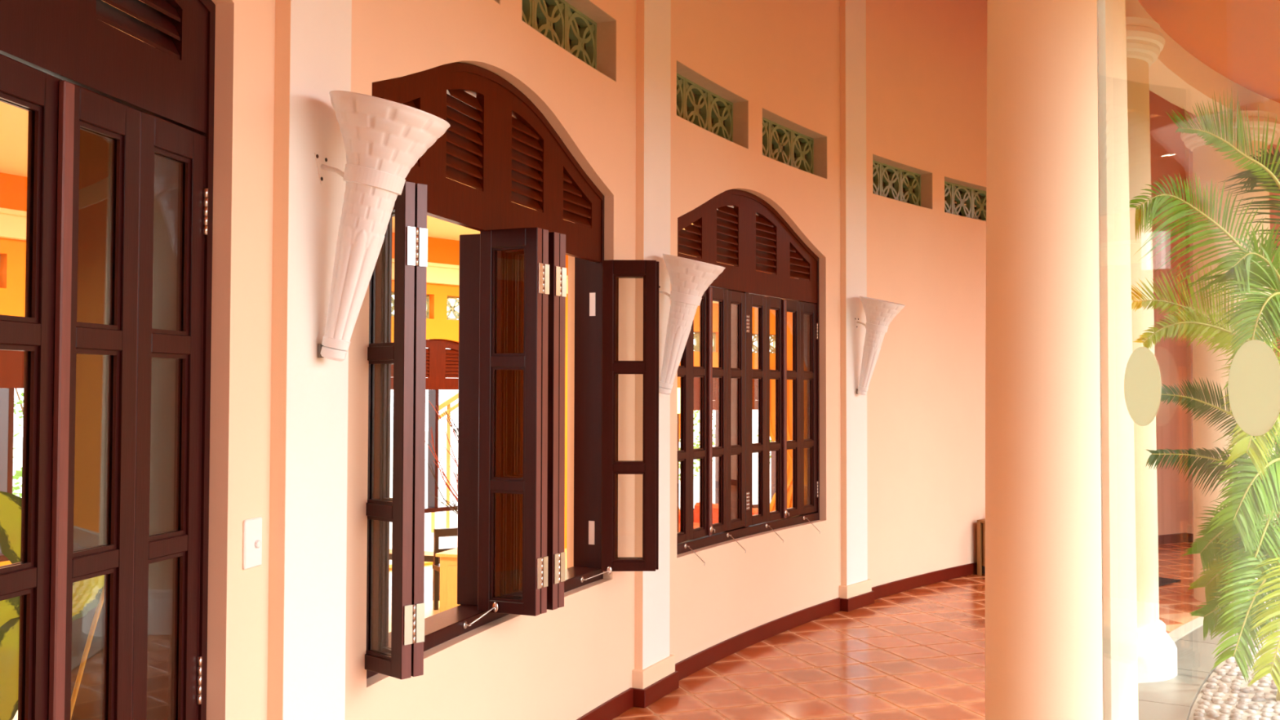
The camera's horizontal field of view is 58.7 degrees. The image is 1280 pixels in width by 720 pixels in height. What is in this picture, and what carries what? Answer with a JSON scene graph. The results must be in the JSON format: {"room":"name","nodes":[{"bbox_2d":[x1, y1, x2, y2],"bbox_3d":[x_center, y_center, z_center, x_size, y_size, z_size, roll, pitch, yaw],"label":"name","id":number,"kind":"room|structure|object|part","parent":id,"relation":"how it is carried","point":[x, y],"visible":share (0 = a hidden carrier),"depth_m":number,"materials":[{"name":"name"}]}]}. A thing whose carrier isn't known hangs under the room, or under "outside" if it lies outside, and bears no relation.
{"room":"covered veranda","nodes":[
{"label":"covered veranda","id":0,"kind":"room"},
{"bbox_2d":[12,548,566,719],"bbox_3d":[0.797,2.481,9.794,11.220,0.060,30.419,-1,-2,40],"label":"floor","id":1,"kind":"structure","parent":0,"point":[428,592],"depth_m":12.06,"materials":[{"name":"beige tile"}]},
{"bbox_2d":[0,491,104,719],"bbox_3d":[-1.631,1.281,3.095,0.419,1.960,0.442,1,-2,-40],"label":"variegated plant","id":2,"kind":"object","parent":1,"relation":"on","point":[88,593],"visible":0.3,"depth_m":3.13,"materials":[{"name":"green plant"}]},
{"bbox_2d":[389,532,457,600],"bbox_3d":[-2.412,2.259,12.582,1.170,0.520,1.400,0,-2,17],"label":"table","id":3,"kind":"object","parent":1,"relation":"on","point":[446,542],"visible":0.08,"depth_m":12.19,"materials":[{"name":"white"}]},
{"bbox_3d":[-2.111,2.300,11.865,0.070,0.400,0.070,0,-2,17],"label":"leg","id":4,"kind":"part","parent":3,"relation":"part of","materials":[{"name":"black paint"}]},
{"bbox_2d":[432,527,457,609],"bbox_3d":[-1.756,2.085,11.267,0.470,0.800,0.460,1,-2,-29],"label":"wooden chair","id":5,"kind":"object","parent":1,"relation":"on","point":[442,532],"visible":0.28,"depth_m":11.33,"materials":[{"name":"black paint"}]},
{"bbox_3d":[-1.756,2.060,11.268,0.470,0.050,0.460,1,-2,-29],"label":"seat","id":6,"kind":"part","parent":5,"relation":"part of","materials":[{"name":"black paint"}]},
{"bbox_3d":[-2.032,2.086,11.344,0.040,0.800,0.040,1,-2,-29],"label":"leg","id":7,"kind":"part","parent":5,"relation":"part of","materials":[{"name":"black paint"}]},
{"bbox_3d":[-1.852,1.810,11.450,0.450,0.240,0.030,1,-2,-29],"label":"backrest","id":8,"kind":"part","parent":5,"relation":"part of","materials":[{"name":"black paint"}]},
{"bbox_2d":[435,547,459,612],"bbox_3d":[-1.498,2.121,10.539,0.620,0.690,0.500,0,-2,20],"label":"base cabinet","id":9,"kind":"object","parent":1,"relation":"on","point":[448,558],"visible":0.19,"depth_m":10.39,"materials":[{"name":"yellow wood"}]},
{"bbox_2d":[425,397,457,514],"bbox_3d":[-1.702,1.061,10.550,0.615,1.427,0.713,0,-2,0],"label":"plant","id":10,"kind":"object","parent":9,"relation":"on","point":[454,429],"visible":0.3,"depth_m":10.52,"materials":[{"name":"plant"}]},
{"bbox_3d":[-1.576,2.130,10.326,0.400,0.500,0.012,0,-2,20],"label":"door panel","id":11,"kind":"part","parent":9,"relation":"part of","materials":[{"name":"yellow wood"}]},
{"bbox_2d":[676,387,694,532],"bbox_3d":[0.431,1.427,12.966,0.380,2.220,0.380,0,-2,0],"label":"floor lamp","id":12,"kind":"object","parent":1,"relation":"on","point":[678,388],"visible":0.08,"depth_m":12.96,"materials":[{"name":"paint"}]},
{"bbox_3d":[0.434,0.462,12.992,0.380,0.290,0.380,0,-2,0],"label":"lamp shade","id":13,"kind":"part","parent":12,"relation":"part of","materials":[{"name":"white fabric"}]},
{"bbox_2d":[679,502,758,531],"bbox_3d":[0.905,2.263,14.953,0.830,0.660,1.480,1,-2,-38],"label":"sofa","id":14,"kind":"object","parent":1,"relation":"on","point":[715,506],"visible":0.05,"depth_m":15.24,"materials":[{"name":"fabric"}]},
{"bbox_3d":[0.834,2.341,14.895,0.650,0.300,1.200,1,-2,-38],"label":"seat","id":15,"kind":"part","parent":14,"relation":"part of","materials":[{"name":"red fabric"}]},
{"bbox_3d":[1.159,2.219,15.156,0.180,0.560,1.200,1,-2,-38],"label":"backrest","id":16,"kind":"part","parent":14,"relation":"part of","materials":[{"name":"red fabric"}]},
{"bbox_2d":[0,172,794,570],"bbox_3d":[-1.132,0.426,11.637,6.200,4.260,29.660,-1,-2,40],"label":"wall","id":17,"kind":"structure","parent":0,"point":[13,188],"depth_m":14.37,"materials":[{"name":"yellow paint"}]},
{"bbox_2d":[0,350,24,561],"bbox_3d":[-5.713,0.707,10.267,0.193,2.185,2.166,-1,-2,29],"label":"window","id":18,"kind":"structure","parent":17,"relation":"in","point":[11,362],"depth_m":10.24,"materials":[{"name":"brown wood"}]},
{"bbox_3d":[-5.709,1.772,10.234,0.178,0.054,2.121,-1,-2,29],"label":"sill rail","id":19,"kind":"part","parent":18,"relation":"part of","materials":[{"name":"brown wood"}]},
{"bbox_3d":[-5.660,-0.052,10.259,0.060,0.613,2.110,-1,-2,29],"label":"transom panel","id":20,"kind":"part","parent":18,"relation":"part of","materials":[{"name":"red wood"}]},
{"bbox_2d":[0,207,783,303],"bbox_3d":[-1.189,-1.158,11.508,5.887,0.240,28.919,-1,-2,40],"label":"crown molding","id":21,"kind":"structure","parent":17,"relation":"attached to","point":[12,222],"depth_m":10.25,"materials":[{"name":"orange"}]},
{"bbox_2d":[391,292,394,316],"bbox_3d":[-3.062,-0.683,14.021,0.055,0.294,0.037,-1,-2,42],"label":"air vent","id":22,"kind":"object","parent":17,"relation":"in","point":[393,293],"depth_m":14.02,"materials":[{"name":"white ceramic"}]},
{"bbox_2d":[391,339,458,513],"bbox_3d":[-2.616,0.830,14.463,0.193,2.185,2.166,-1,-2,43],"label":"window","id":23,"kind":"structure","parent":17,"relation":"in","point":[442,363],"depth_m":14.45,"materials":[{"name":"brown wood"}]},
{"bbox_3d":[-2.572,0.071,14.443,0.060,0.613,2.110,-1,-2,43],"label":"transom panel","id":24,"kind":"part","parent":23,"relation":"part of","materials":[{"name":"red wood"}]},
{"bbox_3d":[-2.613,1.895,14.428,0.178,0.054,2.121,-1,-2,43],"label":"sill rail","id":25,"kind":"part","parent":23,"relation":"part of","materials":[{"name":"brown wood"}]},
{"bbox_2d":[426,294,429,318],"bbox_3d":[-2.706,-0.676,14.418,0.055,0.292,0.041,-1,-2,42],"label":"air vent","id":26,"kind":"object","parent":17,"relation":"in","point":[427,306],"depth_m":14.40,"materials":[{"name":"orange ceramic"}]},
{"bbox_2d":[447,296,458,319],"bbox_3d":[-2.193,-0.655,14.938,1.005,0.310,0.055,2,-2,-45],"label":"air vent","id":27,"kind":"object","parent":17,"relation":"in","point":[455,313],"visible":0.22,"depth_m":14.70,"materials":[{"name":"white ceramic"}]},
{"bbox_2d":[677,377,679,511],"bbox_3d":[0.352,1.340,16.743,0.702,2.500,0.076,1,-2,-36],"label":"curtain","id":28,"kind":"object","parent":17,"relation":"hanging from","point":[678,378],"visible":0.02,"depth_m":16.94,"materials":[{"name":"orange fabric"}]},
{"bbox_2d":[693,331,699,351],"bbox_3d":[0.853,-0.281,17.440,0.095,0.303,0.055,1,-2,-34],"label":"air vent","id":29,"kind":"object","parent":17,"relation":"in","point":[696,338],"depth_m":17.43,"materials":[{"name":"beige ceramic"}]},
{"bbox_2d":[446,89,976,216],"bbox_3d":[3.012,-1.406,8.081,4.746,0.570,20.839,-1,-2,40],"label":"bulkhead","id":30,"kind":"object","parent":17,"relation":"attached to","point":[447,91],"depth_m":8.31,"materials":[{"name":"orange paint"}]},
{"bbox_2d":[712,332,715,351],"bbox_3d":[1.134,-0.278,17.633,0.048,0.292,0.055,1,-2,-34],"label":"air vent","id":31,"kind":"object","parent":17,"relation":"in","point":[713,333],"depth_m":17.62,"materials":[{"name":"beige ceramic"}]},
{"bbox_2d":[679,377,775,509],"bbox_3d":[1.245,1.228,17.655,2.166,2.185,0.194,1,-2,-33],"label":"window","id":32,"kind":"structure","parent":17,"relation":"in","point":[696,380],"depth_m":17.68,"materials":[{"name":"brown wood"}]},
{"bbox_3d":[1.246,2.293,17.619,2.121,0.054,0.178,1,-2,-33],"label":"sill rail","id":33,"kind":"part","parent":32,"relation":"part of","materials":[{"name":"brown wood"}]},
{"bbox_3d":[1.278,0.468,17.627,2.110,0.613,0.060,1,-2,-33],"label":"transom panel","id":34,"kind":"part","parent":32,"relation":"part of","materials":[{"name":"red wood"}]},
{"bbox_2d":[752,333,758,353],"bbox_3d":[1.816,-0.258,18.054,0.097,0.300,0.055,1,-2,-31],"label":"air vent","id":35,"kind":"object","parent":17,"relation":"in","point":[755,348],"depth_m":18.05,"materials":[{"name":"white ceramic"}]},
{"bbox_2d":[769,334,775,353],"bbox_3d":[2.108,-0.254,18.231,0.099,0.290,0.055,1,-2,-31],"label":"air vent","id":36,"kind":"object","parent":17,"relation":"in","point":[772,339],"depth_m":18.22,"materials":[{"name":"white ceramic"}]},
{"bbox_2d":[769,368,792,511],"bbox_3d":[2.374,1.381,18.052,0.950,2.500,0.078,1,-2,-30],"label":"curtain","id":37,"kind":"object","parent":17,"relation":"hanging from","point":[772,382],"visible":0.21,"depth_m":18.01,"materials":[{"name":"orange fabric"}]},
{"bbox_2d":[0,3,976,266],"bbox_3d":[0.807,-1.682,9.908,11.220,0.050,30.419,-1,-2,40],"label":"ceiling","id":38,"kind":"structure","parent":0,"point":[14,121],"depth_m":9.32,"materials":[{"name":"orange paint"}]},
{"bbox_2d":[139,0,1279,719],"bbox_3d":[3.126,-0.524,6.862,4.897,5.900,21.210,-1,-2,36],"label":"wall","id":39,"kind":"structure","parent":0,"point":[926,60],"depth_m":6.40,"materials":[{"name":"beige paint"}]},
{"bbox_2d":[0,0,215,719],"bbox_3d":[-1.299,0.199,1.748,0.207,2.852,2.174,0,-2,7],"label":"door","id":40,"kind":"structure","parent":39,"relation":"in","point":[74,65],"depth_m":2.50,"materials":[{"name":"brown wood"}]},
{"bbox_2d":[71,128,111,719],"bbox_3d":[-1.925,0.620,4.354,0.564,3.350,0.140,0,-2,0],"label":"glass pane","id":41,"kind":"object","parent":40,"relation":"attached to","point":[95,156],"visible":0.11,"depth_m":4.36,"materials":[{"name":"clear glass"}]},
{"bbox_3d":[-1.239,-0.893,1.770,0.074,0.613,2.114,0,-2,7],"label":"transom panel","id":42,"kind":"part","parent":40,"relation":"part of","materials":[{"name":"brown wood"}]},
{"bbox_2d":[242,516,262,569],"bbox_3d":[-0.980,0.465,2.891,0.018,0.124,0.080,0,-2,12],"label":"light switch","id":43,"kind":"object","parent":39,"relation":"attached to","point":[252,527],"visible":1,"depth_m":2.88,"materials":[{"name":"white plastic"}]},
{"bbox_2d":[266,0,351,719],"bbox_3d":[-0.898,-0.936,3.175,0.100,5.200,0.432,0,-2,13],"label":"pilaster","id":44,"kind":"object","parent":39,"relation":"attached to","point":[307,628],"visible":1,"depth_m":3.08,"materials":[{"name":"beige paint"}]},
{"bbox_2d":[314,90,450,360],"bbox_3d":[-0.689,-0.361,3.112,0.328,0.728,0.342,1,-2,-36],"label":"lamp","id":45,"kind":"object","parent":44,"relation":"attached to","point":[384,139],"visible":1,"depth_m":3.06,"materials":[{"name":"white ceramic"}]},
{"bbox_3d":[-0.885,-0.527,3.154,0.005,0.080,0.068,0,-2,13],"label":"bracket plate","id":46,"kind":"part","parent":45,"relation":"part of","materials":[{"name":"beige paint"}]},
{"bbox_3d":[-0.834,-0.514,3.146,0.102,0.058,0.013,0,-2,13],"label":"rod","id":47,"kind":"part","parent":45,"relation":"part of","materials":[{"name":"beige paint"}]},
{"bbox_2d":[364,62,659,679],"bbox_3d":[-0.508,-0.057,4.519,0.483,2.185,2.265,0,-2,20],"label":"window","id":48,"kind":"structure","parent":39,"relation":"in","point":[511,555],"depth_m":4.45,"materials":[{"name":"brown wood"}]},
{"bbox_3d":[-0.624,1.010,4.559,0.191,0.054,2.130,0,-2,19],"label":"sill rail","id":49,"kind":"part","parent":48,"relation":"part of","materials":[{"name":"brown wood"}]},
{"bbox_3d":[-0.571,-0.814,4.592,0.074,0.613,2.114,0,-2,19],"label":"transom panel","id":50,"kind":"part","parent":48,"relation":"part of","materials":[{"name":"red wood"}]},
{"bbox_3d":[-0.555,0.949,4.370,0.024,0.038,0.007,-1,-2,26],"label":"catch plate","id":51,"kind":"part","parent":48,"relation":"part of","materials":[{"name":"silver metal"}]},
{"bbox_3d":[-0.145,0.998,5.394,0.024,0.038,0.007,0,-2,0],"label":"catch plate","id":52,"kind":"part","parent":48,"relation":"part of","materials":[{"name":"silver metal"}]},
{"bbox_2d":[521,0,616,81],"bbox_3d":[-0.378,-1.538,5.184,0.163,0.310,1.010,0,-2,22],"label":"air vent","id":53,"kind":"object","parent":39,"relation":"in","point":[597,30],"visible":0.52,"depth_m":5.47,"materials":[{"name":"concrete"}]},
{"bbox_2d":[631,0,679,707],"bbox_3d":[0.078,-0.857,5.958,0.100,5.200,0.432,-1,-2,25],"label":"pilaster","id":54,"kind":"object","parent":39,"relation":"attached to","point":[655,676],"visible":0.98,"depth_m":5.90,"materials":[{"name":"beige paint"}]},
{"bbox_3d":[0.072,1.697,5.888,0.100,0.090,0.431,-1,-2,25],"label":"skirting","id":55,"kind":"part","parent":54,"relation":"part of","materials":[{"name":"tile"}]},
{"bbox_2d":[658,253,725,394],"bbox_3d":[0.273,-0.186,5.849,0.328,0.728,0.342,1,-2,-24],"label":"lamp","id":56,"kind":"object","parent":54,"relation":"attached to","point":[690,279],"visible":0.99,"depth_m":5.81,"materials":[{"name":"white paint"}]},
{"bbox_3d":[0.137,-0.338,5.912,0.102,0.058,0.013,-1,-2,25],"label":"rod","id":57,"kind":"part","parent":56,"relation":"part of","materials":[{"name":"beige paint"}]},
{"bbox_2d":[676,60,748,149],"bbox_3d":[0.370,-1.492,6.769,0.163,0.310,1.010,-1,-2,29],"label":"air vent","id":58,"kind":"object","parent":39,"relation":"in","point":[733,110],"visible":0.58,"depth_m":6.92,"materials":[{"name":"concrete"}]},
{"bbox_2d":[676,189,820,565],"bbox_3d":[0.680,0.053,7.240,0.313,2.250,2.174,-1,-2,31],"label":"window","id":59,"kind":"structure","parent":39,"relation":"in","point":[751,236],"depth_m":7.25,"materials":[{"name":"brown wood"}]},
{"bbox_3d":[0.432,1.001,6.732,0.028,0.040,0.040,-1,-2,29],"label":"latch plate","id":60,"kind":"part","parent":59,"relation":"part of","materials":[{"name":"silver metal"}]},
{"bbox_3d":[0.686,-0.738,7.258,0.074,0.613,2.114,-1,-2,31],"label":"transom panel","id":61,"kind":"part","parent":59,"relation":"part of","materials":[{"name":"red wood"}]},
{"bbox_3d":[0.638,1.086,7.235,0.191,0.054,2.130,-1,-2,31],"label":"sill rail","id":62,"kind":"part","parent":59,"relation":"part of","materials":[{"name":"brown wood"}]},
{"bbox_2d":[762,107,826,178],"bbox_3d":[0.998,-1.462,7.802,0.163,0.310,1.010,-1,-2,34],"label":"air vent","id":63,"kind":"object","parent":39,"relation":"in","point":[814,144],"visible":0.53,"depth_m":7.96,"materials":[{"name":"concrete"}]},
{"bbox_2d":[839,0,874,611],"bbox_3d":[1.592,-0.785,8.440,0.100,5.200,0.432,-1,-2,37],"label":"pilaster","id":64,"kind":"object","parent":39,"relation":"attached to","point":[855,592],"visible":1,"depth_m":8.38,"materials":[{"name":"beige paint"}]},
{"bbox_3d":[1.585,1.769,8.370,0.100,0.090,0.431,-1,-2,37],"label":"skirting","id":65,"kind":"part","parent":64,"relation":"part of","materials":[{"name":"tile"}]},
{"bbox_2d":[853,296,905,395],"bbox_3d":[1.764,-0.107,8.292,0.328,0.728,0.342,0,-2,-12],"label":"lamp","id":66,"kind":"object","parent":64,"relation":"attached to","point":[879,313],"visible":1,"depth_m":8.27,"materials":[{"name":"white paint"}]},
{"bbox_3d":[1.600,-0.271,8.411,0.005,0.080,0.068,-1,-2,37],"label":"bracket plate","id":67,"kind":"part","parent":66,"relation":"part of","materials":[{"name":"beige paint"}]},
{"bbox_2d":[576,532,1187,719],"bbox_3d":[3.221,1.726,6.727,4.665,0.095,20.849,-1,-2,36],"label":"baseboard","id":68,"kind":"structure","parent":39,"relation":"attached to","point":[622,702],"depth_m":7.38,"materials":[{"name":"tile"}]},
{"bbox_2d":[872,154,932,209],"bbox_3d":[2.056,-1.421,9.191,0.163,0.310,1.010,-1,-2,41],"label":"air vent","id":69,"kind":"object","parent":39,"relation":"in","point":[921,180],"visible":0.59,"depth_m":9.33,"materials":[{"name":"concrete"}]},
{"bbox_2d":[944,176,986,221],"bbox_3d":[2.886,-1.395,10.070,1.010,0.310,0.163,2,-2,-44],"label":"air vent","id":70,"kind":"object","parent":39,"relation":"in","point":[970,191],"visible":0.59,"depth_m":10.13,"materials":[{"name":"beige concrete"}]},
{"bbox_2d":[1097,0,1279,719],"bbox_3d":[0.505,0.472,0.737,0.032,2.260,0.938,0,-2,-1],"label":"door","id":71,"kind":"structure","parent":39,"relation":"in","point":[1254,376],"depth_m":1.15,"materials":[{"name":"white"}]},
{"bbox_2d":[1184,110,1196,542],"bbox_3d":[6.008,-0.670,12.229,0.432,5.200,0.100,1,-2,-29],"label":"pilaster","id":72,"kind":"object","parent":39,"relation":"attached to","point":[1188,153],"visible":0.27,"depth_m":12.13,"materials":[{"name":"beige paint"}]},
{"bbox_3d":[6.001,1.884,12.159,0.431,0.090,0.100,1,-2,-29],"label":"skirting","id":73,"kind":"part","parent":72,"relation":"part of","materials":[{"name":"tile"}]},
{"bbox_2d":[612,541,1206,719],"bbox_3d":[3.695,1.819,6.479,6.327,0.103,20.972,-1,-2,36],"label":"floor","id":74,"kind":"structure","parent":0,"point":[918,653],"depth_m":6.57,"materials":[{"name":"tile"}]},
{"bbox_2d":[977,518,985,575],"bbox_3d":[3.116,1.621,9.831,0.290,0.475,0.290,2,-2,-44],"label":"box","id":75,"kind":"object","parent":74,"relation":"on","point":[981,522],"visible":0.19,"depth_m":9.82,"materials":[{"name":"brown wood"}]},
{"bbox_2d":[984,0,1138,719],"bbox_3d":[1.666,-0.129,4.544,0.750,3.675,0.750,0,-2,0],"label":"column","id":76,"kind":"structure","parent":74,"relation":"on","point":[1044,655],"depth_m":4.31,"materials":[{"name":"paint"}]},
{"bbox_2d":[1125,16,1177,683],"bbox_3d":[2.691,-0.069,6.616,0.750,3.675,0.750,0,-2,0],"label":"column","id":77,"kind":"structure","parent":74,"relation":"on","point":[1157,651],"depth_m":6.37,"materials":[{"name":"paint"}]},
{"bbox_2d":[1158,577,1181,586],"bbox_3d":[4.300,1.845,9.499,0.405,0.010,0.252,2,-2,-41],"label":"floor mat","id":78,"kind":"object","parent":74,"relation":"on","point":[1162,581],"visible":0.45,"depth_m":9.48,"materials":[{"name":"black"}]},
{"bbox_2d":[1168,609,1216,642],"bbox_3d":[4.506,1.768,4.708,4.869,0.106,19.158,-1,-2,30],"label":"kerb","id":79,"kind":"object","parent":74,"relation":"attached to","point":[1180,632],"visible":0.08,"depth_m":7.58,"materials":[{"name":"stone"}]},
{"bbox_2d":[1180,110,1279,602],"bbox_3d":[4.537,-0.004,8.717,0.690,3.680,0.690,0,-2,0],"label":"column","id":80,"kind":"structure","parent":74,"relation":"on","point":[1208,163],"depth_m":8.57,"materials":[{"name":"paint"}]},
{"bbox_2d":[1137,617,1277,719],"bbox_3d":[4.632,1.770,4.633,4.968,0.100,19.000,-1,-2,30],"label":"path","id":81,"kind":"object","parent":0,"point":[1173,699],"visible":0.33,"depth_m":6.20,"materials":[{"name":"grey stone"}]},
{"bbox_2d":[1137,0,1279,102],"bbox_3d":[5.069,-1.796,5.522,4.861,0.880,17.614,-1,-2,36],"label":"ceiling","id":82,"kind":"structure","parent":0,"point":[1239,40],"depth_m":6.67,"materials":[{"name":"orange paint"}]},
{"bbox_3d":[5.062,-2.807,5.519,12.706,1.240,16.838,0,-2,0],"label":"ceiling","id":83,"kind":"structure","parent":0,"visible":0},
{"bbox_2d":[1125,0,1279,146],"bbox_3d":[4.586,-2.063,5.880,4.166,0.270,17.985,-1,-2,36],"label":"beam","id":84,"kind":"structure","parent":83,"relation":"attached to","point":[1178,77],"depth_m":7.97,"materials":[{"name":"paint"}]},
{"label":"outside","id":85,"kind":"structure","parent":0,"visible":0},
{"bbox_2d":[12,429,771,564],"bbox_3d":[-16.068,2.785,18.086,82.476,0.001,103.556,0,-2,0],"label":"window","id":86,"kind":"structure","parent":85,"point":[440,517],"depth_m":31.24,"materials":[{"name":"clear glass"}]},
{"bbox_2d":[12,388,23,497],"bbox_3d":[-7.797,1.115,15.544,3.219,3.256,3.279,0,-2,0],"label":"shrub","id":87,"kind":"object","parent":86,"relation":"on","point":[18,474],"visible":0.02,"depth_m":15.54,"materials":[{"name":"green plant"}]},
{"bbox_3d":[-7.792,1.459,15.554,1.162,2.569,1.163,-1,-2,42],"label":"stem","id":88,"kind":"part","parent":87,"relation":"part of","materials":[{"name":"brown plant"}]},
{"bbox_2d":[431,391,458,532],"bbox_3d":[-2.688,1.537,16.563,0.071,2.482,0.865,-1,-2,41],"label":"railing","id":89,"kind":"object","parent":86,"relation":"on","point":[447,402],"visible":0.2,"depth_m":16.45,"materials":[{"name":"wood"}]},
{"bbox_3d":[-2.950,1.746,16.258,0.050,2.044,0.050,0,-2,0],"label":"post","id":90,"kind":"part","parent":89,"relation":"part of","materials":[{"name":"brown wood"}]},
{"bbox_3d":[-2.773,1.685,16.460,0.050,2.179,0.030,0,-2,0],"label":"post","id":91,"kind":"part","parent":89,"relation":"part of","materials":[{"name":"brown wood"}]},
{"bbox_3d":[-2.682,0.671,16.588,0.040,0.451,0.824,-1,-2,42],"label":"rail","id":92,"kind":"part","parent":89,"relation":"part of","materials":[{"name":"brown wood"}]},
{"bbox_3d":[-2.681,0.531,16.591,0.060,0.469,0.833,-1,-2,42],"label":"rail","id":93,"kind":"part","parent":89,"relation":"part of","materials":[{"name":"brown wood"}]},
{"bbox_2d":[679,410,715,479],"bbox_3d":[0.212,1.463,22.882,2.997,3.003,3.014,0,-2,11],"label":"shrub","id":94,"kind":"object","parent":86,"relation":"on","point":[697,445],"visible":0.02,"depth_m":22.63,"materials":[{"name":"green plant"}]},
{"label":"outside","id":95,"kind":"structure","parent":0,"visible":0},
{"label":"court","id":96,"kind":"object","parent":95,"visible":0},
{"bbox_2d":[1188,626,1279,719],"bbox_3d":[5.076,1.741,4.377,5.338,0.069,18.479,-1,-2,30],"label":"ground","id":97,"kind":"structure","parent":96,"relation":"on","point":[1225,695],"depth_m":5.95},
{"bbox_2d":[1129,90,1279,701],"bbox_3d":[3.385,0.203,5.678,2.332,3.115,1.271,2,-2,-43],"label":"areca palm","id":98,"kind":"object","parent":97,"relation":"on","point":[1260,540],"visible":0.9,"depth_m":5.28,"materials":[{"name":"green plant"}]},
{"bbox_3d":[3.289,1.235,5.687,0.086,1.057,0.477,0,-2,12],"label":"stem","id":99,"kind":"part","parent":98,"relation":"part of","materials":[{"name":"yellow"}]}
]}

